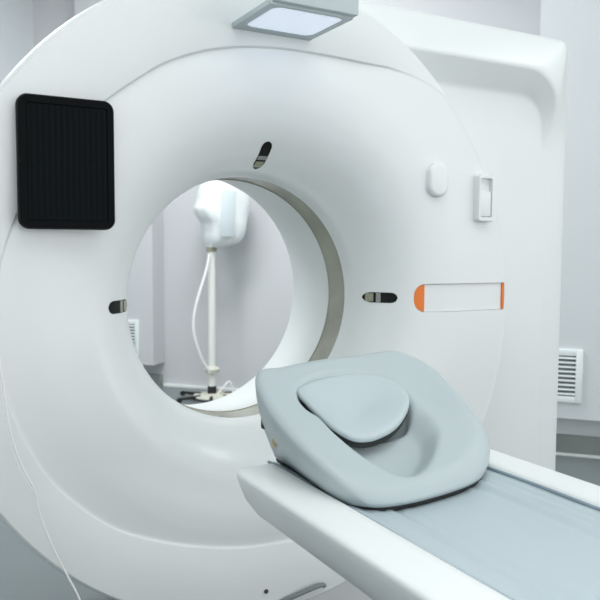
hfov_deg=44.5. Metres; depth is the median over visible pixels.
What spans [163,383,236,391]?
trim
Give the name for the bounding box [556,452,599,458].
trim
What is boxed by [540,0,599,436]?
wall
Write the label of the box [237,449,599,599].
table
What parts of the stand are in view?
leg, leg, plate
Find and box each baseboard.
[148,373,162,385]
[556,433,599,455]
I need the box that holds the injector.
[194,180,250,247]
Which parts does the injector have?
clear panel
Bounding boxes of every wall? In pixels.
[0,0,33,82]
[33,0,540,388]
[74,0,164,364]
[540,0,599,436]
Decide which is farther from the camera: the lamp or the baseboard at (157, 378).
the baseboard at (157, 378)
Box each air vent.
[128,320,139,355]
[557,349,582,403]
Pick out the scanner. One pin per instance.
(407, 165)
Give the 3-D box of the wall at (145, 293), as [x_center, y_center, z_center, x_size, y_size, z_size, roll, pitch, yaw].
[-1.472,-1.183,5.995,0.695,3.400,0.180,2,4,19]
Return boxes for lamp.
[232,0,358,40]
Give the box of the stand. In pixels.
[177,246,233,402]
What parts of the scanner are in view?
screen glass, slot panel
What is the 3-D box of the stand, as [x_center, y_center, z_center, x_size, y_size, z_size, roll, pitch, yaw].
[-0.668,0.155,5.562,0.576,1.200,0.532,-2,5,-29]
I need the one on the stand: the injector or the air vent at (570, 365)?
the injector
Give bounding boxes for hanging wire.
[0,360,80,599]
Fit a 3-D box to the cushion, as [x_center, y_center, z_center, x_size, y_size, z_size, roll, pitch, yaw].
[0.176,0.251,1.535,0.477,0.226,0.406,-2,5,-29]
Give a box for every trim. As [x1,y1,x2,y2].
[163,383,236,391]
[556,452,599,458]
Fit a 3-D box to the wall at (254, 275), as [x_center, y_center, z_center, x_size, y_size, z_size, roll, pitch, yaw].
[-0.378,-1.064,5.811,4.650,3.600,0.170,2,4,19]
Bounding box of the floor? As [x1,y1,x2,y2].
[0,386,599,599]
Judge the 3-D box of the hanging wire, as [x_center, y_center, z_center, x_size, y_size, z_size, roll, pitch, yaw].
[-0.550,0.481,1.687,0.285,1.099,0.032,-1,4,-18]
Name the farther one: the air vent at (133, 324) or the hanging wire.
the air vent at (133, 324)
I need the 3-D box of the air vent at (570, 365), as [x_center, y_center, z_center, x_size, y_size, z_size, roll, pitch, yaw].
[1.402,0.409,3.979,0.240,0.290,0.018,2,4,19]
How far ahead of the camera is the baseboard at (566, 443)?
4.09 m
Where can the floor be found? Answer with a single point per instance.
(24, 575)
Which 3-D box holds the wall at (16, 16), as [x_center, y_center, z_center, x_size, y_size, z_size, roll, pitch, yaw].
[-3.533,-0.973,4.298,0.150,3.600,5.200,3,5,29]
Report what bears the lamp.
attached to the scanner
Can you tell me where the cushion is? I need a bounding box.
[255,351,489,510]
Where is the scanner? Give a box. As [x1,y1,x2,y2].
[0,0,567,599]

